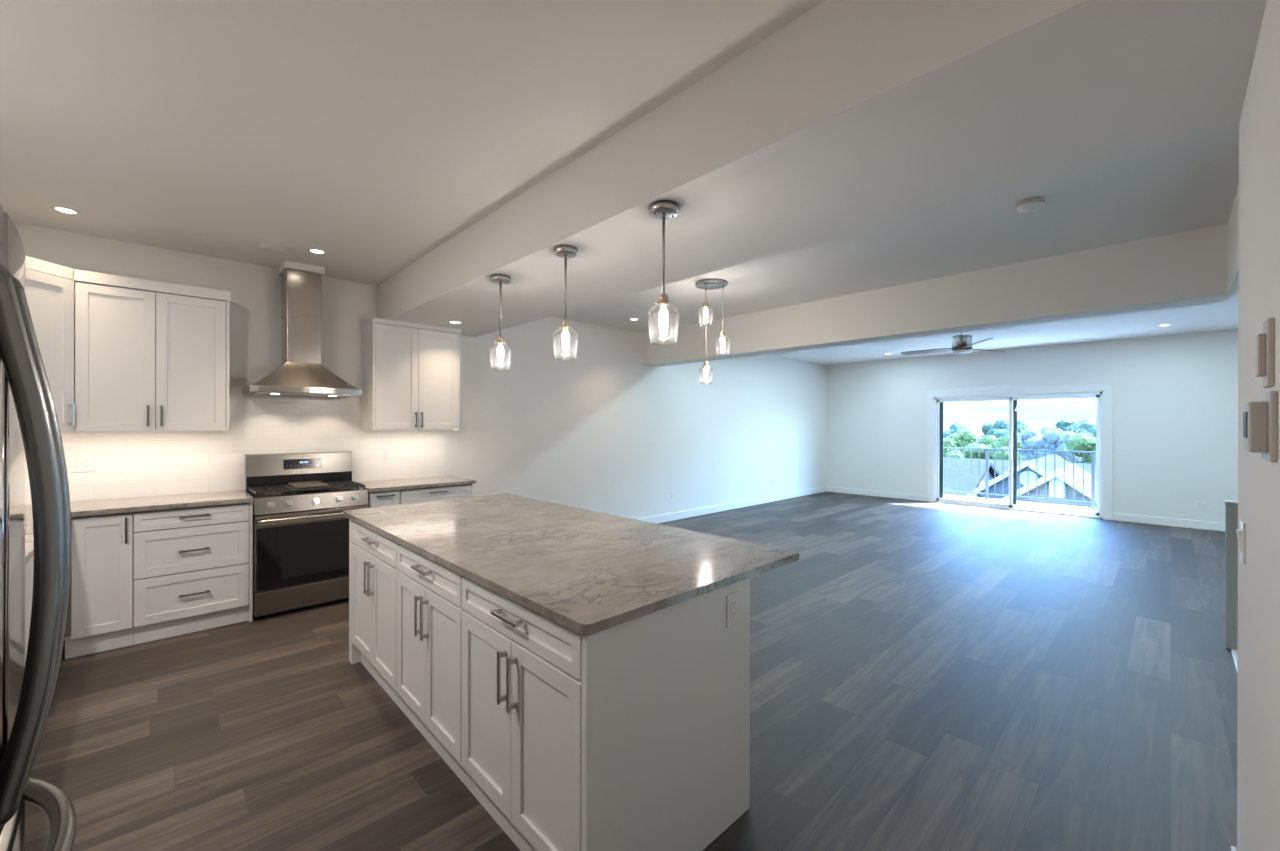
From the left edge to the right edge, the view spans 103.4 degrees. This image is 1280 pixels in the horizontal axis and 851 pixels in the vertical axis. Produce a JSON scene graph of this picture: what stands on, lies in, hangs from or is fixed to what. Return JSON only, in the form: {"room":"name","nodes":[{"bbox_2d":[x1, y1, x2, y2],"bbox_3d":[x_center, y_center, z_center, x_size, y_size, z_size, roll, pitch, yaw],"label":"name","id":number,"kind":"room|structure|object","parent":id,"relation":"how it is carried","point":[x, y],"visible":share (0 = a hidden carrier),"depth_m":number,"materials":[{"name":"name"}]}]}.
{"room":"open-plan kitchen","nodes":[
{"label":"open-plan kitchen","id":0,"kind":"room"},
{"bbox_2d":[13,222,826,518],"bbox_3d":[-0.173,0.117,7.145,11.940,2.890,0.150,0,0,-44],"label":"wall","id":1,"kind":"structure","parent":0,"point":[604,430],"depth_m":6.46,"materials":[{"name":"white paint"}]},
{"bbox_2d":[25,256,74,431],"bbox_3d":[-3.871,-0.484,3.057,0.619,1.046,0.647,0,0,-44],"label":"upper cabinet","id":2,"kind":"object","parent":1,"relation":"attached to","point":[49,287],"visible":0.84,"depth_m":3.15,"materials":[{"name":"white paint"}]},
{"bbox_2d":[74,269,230,431],"bbox_3d":[-3.470,-0.481,3.643,0.790,1.052,0.369,0,0,-44],"label":"upper cabinet","id":3,"kind":"object","parent":1,"relation":"attached to","point":[150,355],"visible":1,"depth_m":3.50,"materials":[{"name":"white paint"}]},
{"bbox_2d":[25,390,445,504],"bbox_3d":[-1.969,0.124,2.903,3.190,0.811,3.520,0,0,-44],"label":"backsplash","id":4,"kind":"structure","parent":1,"relation":"attached to","point":[127,464],"depth_m":4.09,"materials":[{"name":"white tile"}]},
{"bbox_2d":[69,455,93,471],"bbox_3d":[-3.868,0.264,3.503,0.118,0.117,0.009,0,0,-44],"label":"wall outlet","id":5,"kind":"object","parent":4,"relation":"attached to","point":[77,463],"visible":1,"depth_m":3.50,"materials":[{"name":"white plastic"}]},
{"bbox_2d":[73,459,79,468],"bbox_3d":[-3.883,0.264,3.486,0.034,0.068,0.004,0,0,-44],"label":"receptacle","id":6,"kind":"object","parent":5,"relation":"attached to","point":[76,462],"depth_m":3.48,"materials":[{"name":"grey plastic"}]},
{"bbox_2d":[83,458,89,467],"bbox_3d":[-3.849,0.264,3.518,0.034,0.068,0.004,0,0,-44],"label":"receptacle","id":7,"kind":"object","parent":5,"relation":"attached to","point":[86,461],"depth_m":3.52,"materials":[{"name":"grey plastic"}]},
{"bbox_2d":[242,260,361,396],"bbox_3d":[-2.783,-0.789,4.190,0.760,1.081,0.530,0,0,-44],"label":"range hood","id":8,"kind":"object","parent":1,"relation":"attached to","point":[301,372],"visible":1,"depth_m":4.15,"materials":[{"name":"silver metal"}]},
{"bbox_2d":[384,447,391,459],"bbox_3d":[-2.428,0.270,4.873,0.072,0.117,0.009,0,0,-44],"label":"wall outlet","id":9,"kind":"object","parent":1,"relation":"attached to","point":[387,450],"visible":1,"depth_m":4.87,"materials":[{"name":"white plastic"}]},
{"bbox_2d":[361,317,460,430],"bbox_3d":[-2.184,-0.456,4.867,0.812,1.003,0.369,0,0,-44],"label":"upper cabinet","id":10,"kind":"object","parent":1,"relation":"attached to","point":[411,371],"visible":1,"depth_m":4.71,"materials":[{"name":"white paint"}]},
{"bbox_2d":[637,486,826,523],"bbox_3d":[1.059,1.385,8.207,8.390,0.115,0.014,0,0,-44],"label":"baseboard","id":11,"kind":"structure","parent":1,"relation":"attached to","point":[723,507],"depth_m":8.61,"materials":[{"name":"white paint"}]},
{"bbox_2d":[0,0,1238,364],"bbox_3d":[2.180,-1.381,4.673,11.940,0.120,6.970,0,0,-44],"label":"ceiling","id":12,"kind":"structure","parent":0,"point":[370,135],"depth_m":2.38,"materials":[{"name":"white paint"}]},
{"bbox_2d":[51,206,80,214],"bbox_3d":[-3.542,-1.327,3.120,0.122,0.006,0.122,0,0,-44],"label":"recessed light","id":13,"kind":"object","parent":12,"relation":"in","point":[57,208],"visible":1,"depth_m":3.12,"materials":[{"name":"white plastic"}]},
{"bbox_2d":[256,241,288,251],"bbox_3d":[-2.727,-1.324,3.752,0.180,0.009,0.140,0,0,-44],"label":"ceiling vent","id":14,"kind":"object","parent":12,"relation":"in","point":[261,244],"visible":1,"depth_m":3.74,"materials":[{"name":"white metal"}]},
{"bbox_2d":[307,248,325,253],"bbox_3d":[-2.459,-1.325,3.850,0.122,0.006,0.122,0,0,-44],"label":"recessed light","id":15,"kind":"object","parent":12,"relation":"in","point":[312,250],"visible":1,"depth_m":3.85,"materials":[{"name":"white plastic"}]},
{"bbox_2d":[448,321,461,323],"bbox_3d":[-1.712,-0.955,4.681,0.122,0.006,0.122,0,0,-44],"label":"recessed light","id":16,"kind":"object","parent":12,"relation":"attached to","point":[453,322],"visible":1,"depth_m":4.69,"materials":[{"name":"white plastic"}]},
{"bbox_2d":[696,278,729,383],"bbox_3d":[0.654,-0.859,4.699,0.323,0.931,0.304,0,0,-44],"label":"pendant light","id":17,"kind":"object","parent":12,"relation":"hanging from","point":[705,284],"visible":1,"depth_m":4.68,"materials":[{"name":"clear glass"}]},
{"bbox_2d":[376,0,1266,336],"bbox_3d":[-0.304,-1.139,3.211,0.985,0.370,5.365,0,0,-44],"label":"ceiling beam","id":18,"kind":"structure","parent":12,"relation":"attached to","point":[852,116],"depth_m":1.74,"materials":[{"name":"white paint"}]},
{"bbox_2d":[489,274,510,370],"bbox_3d":[-0.896,-0.657,3.249,0.138,0.596,0.138,0,0,-19],"label":"pendant light","id":19,"kind":"object","parent":18,"relation":"hanging from","point":[500,279],"visible":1,"depth_m":3.24,"materials":[{"name":"clear glass"}]},
{"bbox_2d":[494,336,504,344],"bbox_3d":[-0.893,-0.549,3.246,0.073,0.052,0.070,0,0,-44],"label":"socket","id":20,"kind":"object","parent":19,"relation":"attached to","point":[500,339],"depth_m":3.23,"materials":[{"name":"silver metal"}]},
{"bbox_2d":[553,245,577,359],"bbox_3d":[-0.402,-0.656,2.730,0.138,0.596,0.138,0,0,-19],"label":"pendant light","id":21,"kind":"object","parent":18,"relation":"hanging from","point":[562,251],"visible":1,"depth_m":2.72,"materials":[{"name":"clear glass"}]},
{"bbox_2d":[558,319,570,329],"bbox_3d":[-0.399,-0.548,2.726,0.073,0.052,0.070,0,0,-44],"label":"socket","id":22,"kind":"object","parent":21,"relation":"attached to","point":[565,325],"depth_m":2.71,"materials":[{"name":"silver metal"}]},
{"bbox_2d":[648,200,678,345],"bbox_3d":[0.102,-0.654,2.199,0.138,0.596,0.138,0,0,-19],"label":"pendant light","id":23,"kind":"object","parent":18,"relation":"hanging from","point":[661,209],"visible":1,"depth_m":2.18,"materials":[{"name":"clear glass"}]},
{"bbox_2d":[654,293,670,306],"bbox_3d":[0.106,-0.546,2.196,0.073,0.052,0.070,0,0,-44],"label":"socket","id":24,"kind":"object","parent":23,"relation":"attached to","point":[663,301],"depth_m":2.18,"materials":[{"name":"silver metal"}]},
{"bbox_2d":[644,224,1231,366],"bbox_3d":[2.063,-1.092,5.376,0.300,0.460,5.490,0,0,-44],"label":"ceiling beam","id":25,"kind":"structure","parent":12,"relation":"attached to","point":[1188,268],"depth_m":4.26,"materials":[{"name":"white paint"}]},
{"bbox_2d":[901,332,1004,354],"bbox_3d":[4.264,-1.147,6.946,1.335,0.346,1.228,0,0,-44],"label":"ceiling fan","id":26,"kind":"object","parent":12,"relation":"hanging from","point":[961,344],"visible":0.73,"depth_m":6.78,"materials":[{"name":"silver metal"}]},
{"bbox_2d":[1015,197,1044,212],"bbox_3d":[2.302,-1.295,2.985,0.140,0.048,0.140,0,0,-44],"label":"smoke detector","id":27,"kind":"object","parent":12,"relation":"attached to","point":[1032,204],"visible":1,"depth_m":2.95,"materials":[{"name":"grey plastic"}]},
{"bbox_2d":[25,491,1236,850],"bbox_3d":[2.128,1.509,4.631,11.810,0.120,6.970,0,0,-44],"label":"floor","id":28,"kind":"structure","parent":0,"point":[925,676],"depth_m":2.54,"materials":[{"name":"wood"}]},
{"bbox_2d":[25,556,33,661],"bbox_3d":[-2.950,1.001,2.062,0.580,0.884,0.948,0,0,-44],"label":"base cabinet","id":29,"kind":"object","parent":28,"relation":"on","point":[29,566],"visible":0.02,"depth_m":2.28,"materials":[{"name":"white paint"}]},
{"bbox_2d":[0,204,76,850],"bbox_3d":[-1.240,0.552,0.527,0.871,1.790,0.760,0,0,-44],"label":"refrigerator","id":30,"kind":"object","parent":28,"relation":"on","point":[29,424],"visible":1,"depth_m":0.78,"materials":[{"name":"grey metal"}]},
{"bbox_2d":[64,512,132,658],"bbox_3d":[-3.585,0.998,3.375,0.297,0.884,0.592,0,0,-44],"label":"base cabinet","id":31,"kind":"object","parent":28,"relation":"on","point":[100,605],"visible":0.93,"depth_m":3.20,"materials":[{"name":"white paint"}]},
{"bbox_2d":[133,502,252,644],"bbox_3d":[-3.251,0.998,3.692,0.620,0.884,0.592,0,0,-44],"label":"base cabinet","id":32,"kind":"object","parent":28,"relation":"on","point":[193,566],"visible":0.97,"depth_m":3.49,"materials":[{"name":"white paint"}]},
{"bbox_2d":[25,490,252,564],"bbox_3d":[-2.573,0.544,2.335,1.508,0.030,3.488,0,0,-44],"label":"countertop","id":33,"kind":"structure","parent":32,"relation":"on","point":[109,506],"depth_m":3.41,"materials":[{"name":"grey stone"}]},
{"bbox_2d":[245,451,367,618],"bbox_3d":[-2.717,0.838,4.141,0.760,1.205,0.638,0,0,-44],"label":"gas range","id":34,"kind":"object","parent":28,"relation":"on","point":[301,535],"visible":0.8,"depth_m":3.96,"materials":[{"name":"silver metal"}]},
{"bbox_2d":[247,485,366,497],"bbox_3d":[-2.718,0.540,4.141,0.760,0.015,0.455,0,0,-44],"label":"cooktop","id":35,"kind":"object","parent":34,"relation":"in","point":[345,491],"depth_m":4.03,"materials":[{"name":"black metal"}]},
{"bbox_2d":[288,481,327,488],"bbox_3d":[-2.726,0.484,4.150,0.222,0.018,0.330,0,0,-44],"label":"griddle","id":36,"kind":"object","parent":34,"relation":"on","point":[309,484],"visible":1,"depth_m":4.16,"materials":[{"name":"brown"}]},
{"bbox_2d":[349,519,406,715],"bbox_3d":[-1.227,1.003,3.039,0.787,0.884,0.853,0,0,-44],"label":"base cabinet","id":37,"kind":"object","parent":28,"relation":"on","point":[374,555],"depth_m":2.73,"materials":[{"name":"white paint"}]},
{"bbox_2d":[367,490,398,507],"bbox_3d":[-2.373,0.999,4.528,0.253,0.884,0.592,0,0,-44],"label":"base cabinet","id":38,"kind":"object","parent":28,"relation":"on","point":[380,498],"visible":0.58,"depth_m":4.33,"materials":[{"name":"white paint"}]},
{"bbox_2d":[397,544,472,793],"bbox_3d":[-0.682,1.004,2.463,0.782,0.884,0.728,0,0,-44],"label":"base cabinet","id":39,"kind":"object","parent":28,"relation":"on","point":[429,593],"visible":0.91,"depth_m":2.18,"materials":[{"name":"white paint"}]},
{"bbox_2d":[399,484,473,504],"bbox_3d":[-2.036,0.999,4.849,0.674,0.884,0.592,0,0,-44],"label":"base cabinet","id":40,"kind":"object","parent":28,"relation":"on","point":[417,495],"visible":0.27,"depth_m":4.64,"materials":[{"name":"white paint"}]},
{"bbox_2d":[357,476,475,491],"bbox_3d":[-2.123,0.542,4.760,0.943,0.030,0.595,0,0,-44],"label":"countertop","id":41,"kind":"structure","parent":40,"relation":"on","point":[399,484],"depth_m":4.67,"materials":[{"name":"grey stone"}]},
{"bbox_2d":[461,576,749,850],"bbox_3d":[-0.148,1.006,1.922,0.809,0.884,0.789,0,0,-44],"label":"base cabinet","id":42,"kind":"object","parent":28,"relation":"on","point":[521,709],"depth_m":1.62,"materials":[{"name":"white paint"}]},
{"bbox_2d":[343,494,798,634],"bbox_3d":[-0.593,0.547,2.647,1.143,0.030,2.499,0,0,-44],"label":"countertop","id":43,"kind":"structure","parent":42,"relation":"on","point":[587,572],"depth_m":2.09,"materials":[{"name":"grey stone"}]},
{"bbox_2d":[726,591,738,627],"bbox_3d":[0.337,0.666,1.832,0.072,0.117,0.009,0,0,-44],"label":"wall outlet","id":44,"kind":"object","parent":42,"relation":"attached to","point":[732,600],"visible":1,"depth_m":1.82,"materials":[{"name":"white plastic"}]},
{"bbox_2d":[730,599,736,619],"bbox_3d":[0.338,0.666,1.830,0.034,0.068,0.004,0,0,-44],"label":"receptacle","id":45,"kind":"object","parent":44,"relation":"attached to","point":[733,602],"depth_m":1.83,"materials":[{"name":"white plastic"}]},
{"bbox_2d":[826,329,1237,522],"bbox_3d":[6.500,0.127,8.684,0.150,2.890,6.820,0,0,-44],"label":"wall","id":46,"kind":"structure","parent":0,"point":[1175,397],"depth_m":7.72,"materials":[{"name":"white paint"}]},
{"bbox_2d":[827,486,926,500],"bbox_3d":[4.782,1.389,10.369,0.014,0.115,1.986,0,0,-44],"label":"baseboard","id":47,"kind":"structure","parent":46,"relation":"attached to","point":[829,488],"depth_m":10.29,"materials":[{"name":"white paint"}]},
{"bbox_2d":[927,383,1112,519],"bbox_3d":[6.415,0.402,8.748,0.164,2.100,2.590,0,0,-44],"label":"door","id":48,"kind":"structure","parent":46,"relation":"in","point":[1103,393],"depth_m":8.71,"materials":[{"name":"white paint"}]},
{"bbox_2d":[1114,513,1224,530],"bbox_3d":[8.027,1.399,6.959,0.014,0.115,2.210,0,0,-44],"label":"baseboard","id":49,"kind":"structure","parent":46,"relation":"attached to","point":[1206,525],"depth_m":7.32,"materials":[{"name":"white paint"}]},
{"bbox_2d":[1196,501,1208,509],"bbox_3d":[7.895,1.126,7.101,0.009,0.117,0.118,0,0,-44],"label":"wall outlet","id":50,"kind":"object","parent":46,"relation":"attached to","point":[1200,505],"visible":1,"depth_m":7.10,"materials":[{"name":"white plastic"}]},
{"bbox_2d":[1224,500,1237,649],"bbox_3d":[4.128,0.976,3.072,0.142,0.955,0.757,0,0,-44],"label":"wall","id":51,"kind":"structure","parent":0,"point":[1231,506],"depth_m":3.28,"materials":[{"name":"grey paint"}]},
{"bbox_2d":[1227,185,1238,293],"bbox_3d":[2.938,-1.087,2.364,2.585,0.460,0.120,0,0,-44],"label":"wall","id":52,"kind":"structure","parent":0,"point":[1233,223],"depth_m":2.99,"materials":[{"name":"white paint"}]},
{"bbox_2d":[1237,0,1279,850],"bbox_3d":[0.610,0.126,0.298,3.635,2.890,0.120,0,0,-44],"label":"wall","id":53,"kind":"structure","parent":0,"point":[1258,657],"depth_m":1.20,"materials":[{"name":"white paint"}]},
{"bbox_2d":[1231,649,1237,670],"bbox_3d":[2.920,1.476,2.359,2.555,0.072,0.077,0,0,-44],"label":"trim","id":54,"kind":"structure","parent":53,"relation":"attached to","point":[1234,652],"depth_m":3.17,"materials":[{"name":"white paint"}]},
{"bbox_2d":[1236,520,1245,563],"bbox_3d":[1.728,0.333,1.455,0.072,0.117,0.015,0,0,-44],"label":"light switch","id":55,"kind":"object","parent":53,"relation":"attached to","point":[1241,533],"visible":1,"depth_m":1.43,"materials":[{"name":"white plastic"}]},
{"bbox_2d":[1243,391,1277,461],"bbox_3d":[1.297,0.002,1.060,0.144,0.142,0.038,0,0,-44],"label":"thermostat","id":56,"kind":"object","parent":53,"relation":"attached to","point":[1260,419],"visible":1,"depth_m":1.03,"materials":[{"name":"grey plastic"}]},
{"bbox_2d":[1256,317,1274,387],"bbox_3d":[1.314,-0.151,1.064,0.080,0.140,0.021,0,0,-44],"label":"thermostat","id":57,"kind":"object","parent":53,"relation":"attached to","point":[1265,342],"depth_m":1.05,"materials":[{"name":"grey plastic"}]},
{"label":"outside","id":58,"kind":"structure","parent":0,"visible":0},
{"bbox_3d":[98.243,6.492,210.823,407.000,0.200,670.000,0,0,-44],"label":"ground","id":59,"kind":"structure","parent":58,"visible":0},
{"bbox_2d":[943,436,963,457],"bbox_3d":[26.745,3.677,44.117,3.005,5.553,3.141,0,0,-44],"label":"tree","id":60,"kind":"object","parent":59,"relation":"on","point":[947,442],"visible":0.17,"depth_m":43.66,"materials":[{"name":"green plant"}]},
{"bbox_2d":[943,422,963,437],"bbox_3d":[49.248,2.946,78.984,5.823,7.017,4.841,0,0,-44],"label":"tree","id":61,"kind":"object","parent":59,"relation":"on","point":[954,425],"visible":0.05,"depth_m":78.20,"materials":[{"name":"green plant"}]},
{"bbox_2d":[943,426,972,437],"bbox_3d":[40.854,3.230,64.812,4.732,6.451,3.464,0,0,-44],"label":"tree","id":62,"kind":"object","parent":59,"relation":"on","point":[951,431],"visible":0.12,"depth_m":64.71,"materials":[{"name":"green plant"}]},
{"bbox_2d":[947,430,978,454],"bbox_3d":[34.026,3.451,53.053,3.372,6.010,3.027,0,0,-44],"label":"tree","id":63,"kind":"object","parent":59,"relation":"on","point":[962,438],"visible":0.41,"depth_m":52.26,"materials":[{"name":"green plant"}]},
{"bbox_2d":[943,460,999,496],"bbox_3d":[16.317,4.253,32.114,9.080,4.380,9.980,0,0,-44],"label":"house","id":64,"kind":"structure","parent":59,"relation":"on","point":[960,464],"depth_m":27.99,"materials":[{"name":"grey"}]},
{"bbox_2d":[972,432,981,442],"bbox_3d":[64.501,3.647,101.412,9.330,5.610,7.400,0,0,-44],"label":"house","id":65,"kind":"structure","parent":59,"relation":"on","point":[977,435],"depth_m":99.81,"materials":[{"name":"grey paint"}]},
{"bbox_2d":[963,435,997,458],"bbox_3d":[31.950,3.570,47.078,3.922,5.778,3.518,0,0,-44],"label":"tree","id":66,"kind":"object","parent":59,"relation":"on","point":[984,442],"visible":0.25,"depth_m":46.29,"materials":[{"name":"green plant"}]},
{"bbox_2d":[977,419,1008,442],"bbox_3d":[58.090,2.691,82.597,5.227,7.550,4.714,0,0,-44],"label":"tree","id":67,"kind":"object","parent":59,"relation":"on","point":[987,429],"visible":0.26,"depth_m":81.94,"materials":[{"name":"green plant"}]},
{"bbox_2d":[992,428,1020,440],"bbox_3d":[40.206,3.268,55.237,4.331,6.393,3.290,0,0,-44],"label":"tree","id":68,"kind":"object","parent":59,"relation":"on","point":[998,433],"visible":0.06,"depth_m":54.48,"materials":[{"name":"green plant"}]},
{"bbox_2d":[989,433,1024,460],"bbox_3d":[29.803,3.515,41.106,2.393,5.894,3.589,0,0,34],"label":"tree","id":69,"kind":"object","parent":59,"relation":"on","point":[1003,443],"visible":0.34,"depth_m":40.58,"materials":[{"name":"green plant"}]},
{"bbox_2d":[1007,419,1027,432],"bbox_3d":[54.216,2.774,73.156,4.921,7.390,5.173,0,0,-44],"label":"tree","id":70,"kind":"object","parent":59,"relation":"on","point":[1021,426],"visible":0.05,"depth_m":71.50,"materials":[{"name":"green plant"}]},
{"bbox_2d":[967,454,1071,498],"bbox_3d":[20.841,4.038,26.163,8.330,4.840,4.800,0,0,-44],"label":"house","id":71,"kind":"structure","parent":59,"relation":"on","point":[1049,459],"depth_m":24.16,"materials":[{"name":"grey"}]},
{"bbox_2d":[1020,471,1037,485],"bbox_3d":[18.051,2.476,23.504,0.080,0.720,0.720,0,0,-44],"label":"gable vent","id":72,"kind":"object","parent":71,"relation":"attached to","point":[1023,474],"depth_m":23.52,"materials":[{"name":"grey"}]},
{"bbox_2d":[943,457,1095,476],"bbox_3d":[25.456,4.431,35.276,7.880,4.050,12.000,0,0,-44],"label":"house","id":73,"kind":"structure","parent":59,"relation":"on","point":[998,463],"depth_m":34.58,"materials":[{"name":"grey"}]},
{"bbox_2d":[1017,426,1041,460],"bbox_3d":[37.845,3.277,49.053,3.157,6.381,3.092,0,0,-44],"label":"tree","id":74,"kind":"object","parent":59,"relation":"on","point":[1033,431],"visible":0.29,"depth_m":48.53,"materials":[{"name":"green plant"}]},
{"bbox_2d":[1000,464,1095,507],"bbox_3d":[17.052,4.048,20.280,4.730,4.820,5.200,0,0,-44],"label":"house","id":75,"kind":"structure","parent":59,"relation":"on","point":[1078,472],"depth_m":18.89,"materials":[{"name":"stone"}]},
{"bbox_2d":[1049,472,1065,497],"bbox_3d":[15.552,2.221,18.848,0.120,0.950,0.480,0,0,-44],"label":"gable vent","id":76,"kind":"object","parent":75,"relation":"attached to","point":[1059,487],"depth_m":18.79,"materials":[{"name":"grey"}]},
{"bbox_2d":[1038,423,1058,433],"bbox_3d":[46.893,3.069,58.063,3.626,6.808,4.314,0,0,-44],"label":"tree","id":77,"kind":"object","parent":59,"relation":"on","point":[1048,427],"visible":0.04,"depth_m":57.78,"materials":[{"name":"green plant"}]},
{"bbox_2d":[1024,427,1081,462],"bbox_3d":[35.187,3.289,43.105,3.428,6.360,4.112,0,0,-44],"label":"tree","id":78,"kind":"object","parent":59,"relation":"on","point":[1052,439],"visible":0.58,"depth_m":42.80,"materials":[{"name":"green plant"}]},
{"bbox_2d":[1044,418,1075,430],"bbox_3d":[63.868,2.682,76.043,4.698,7.601,5.627,0,0,-44],"label":"tree","id":79,"kind":"object","parent":59,"relation":"on","point":[1062,423],"visible":0.06,"depth_m":75.66,"materials":[{"name":"green plant"}]},
{"bbox_2d":[1064,424,1085,462],"bbox_3d":[43.944,3.147,51.293,3.898,6.656,3.628,0,0,-44],"label":"tree","id":80,"kind":"object","parent":59,"relation":"on","point":[1070,428],"visible":0.08,"depth_m":50.63,"materials":[{"name":"green plant"}]},
{"bbox_2d":[1063,432,1095,463],"bbox_3d":[33.635,3.479,37.566,3.480,5.986,3.410,0,0,-44],"label":"tree","id":81,"kind":"object","parent":59,"relation":"on","point":[1078,441],"visible":0.33,"depth_m":37.54,"materials":[{"name":"green plant"}]},
{"bbox_2d":[1069,420,1095,431],"bbox_3d":[59.843,2.854,67.751,6.120,7.261,4.862,0,0,-44],"label":"tree","id":82,"kind":"object","parent":59,"relation":"on","point":[1085,424],"visible":0.15,"depth_m":67.17,"materials":[{"name":"green plant"}]},
{"bbox_2d":[1085,426,1095,436],"bbox_3d":[41.256,3.195,45.294,3.148,6.563,2.613,0,0,35],"label":"tree","id":83,"kind":"object","parent":59,"relation":"on","point":[1093,431],"visible":0.03,"depth_m":45.25,"materials":[{"name":"green plant"}]},
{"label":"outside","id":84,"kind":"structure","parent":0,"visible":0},
{"bbox_2d":[943,398,1095,435],"bbox_3d":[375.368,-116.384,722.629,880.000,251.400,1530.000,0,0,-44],"label":"sky","id":85,"kind":"structure","parent":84,"point":[972,415],"depth_m":317.26,"materials":[{"name":"white"}]},
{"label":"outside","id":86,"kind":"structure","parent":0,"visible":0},
{"bbox_2d":[943,494,1095,511],"bbox_3d":[6.202,1.590,10.323,1.680,0.160,7.600,0,0,-44],"label":"deck","id":87,"kind":"object","parent":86,"point":[1088,509],"depth_m":9.80,"materials":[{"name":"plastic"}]},
{"bbox_2d":[943,447,1095,509],"bbox_3d":[6.140,0.986,11.249,0.050,1.045,5.970,0,0,-44],"label":"deck railing","id":88,"kind":"object","parent":87,"relation":"on","point":[986,493],"visible":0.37,"depth_m":9.79,"materials":[{"name":"grey metal"}]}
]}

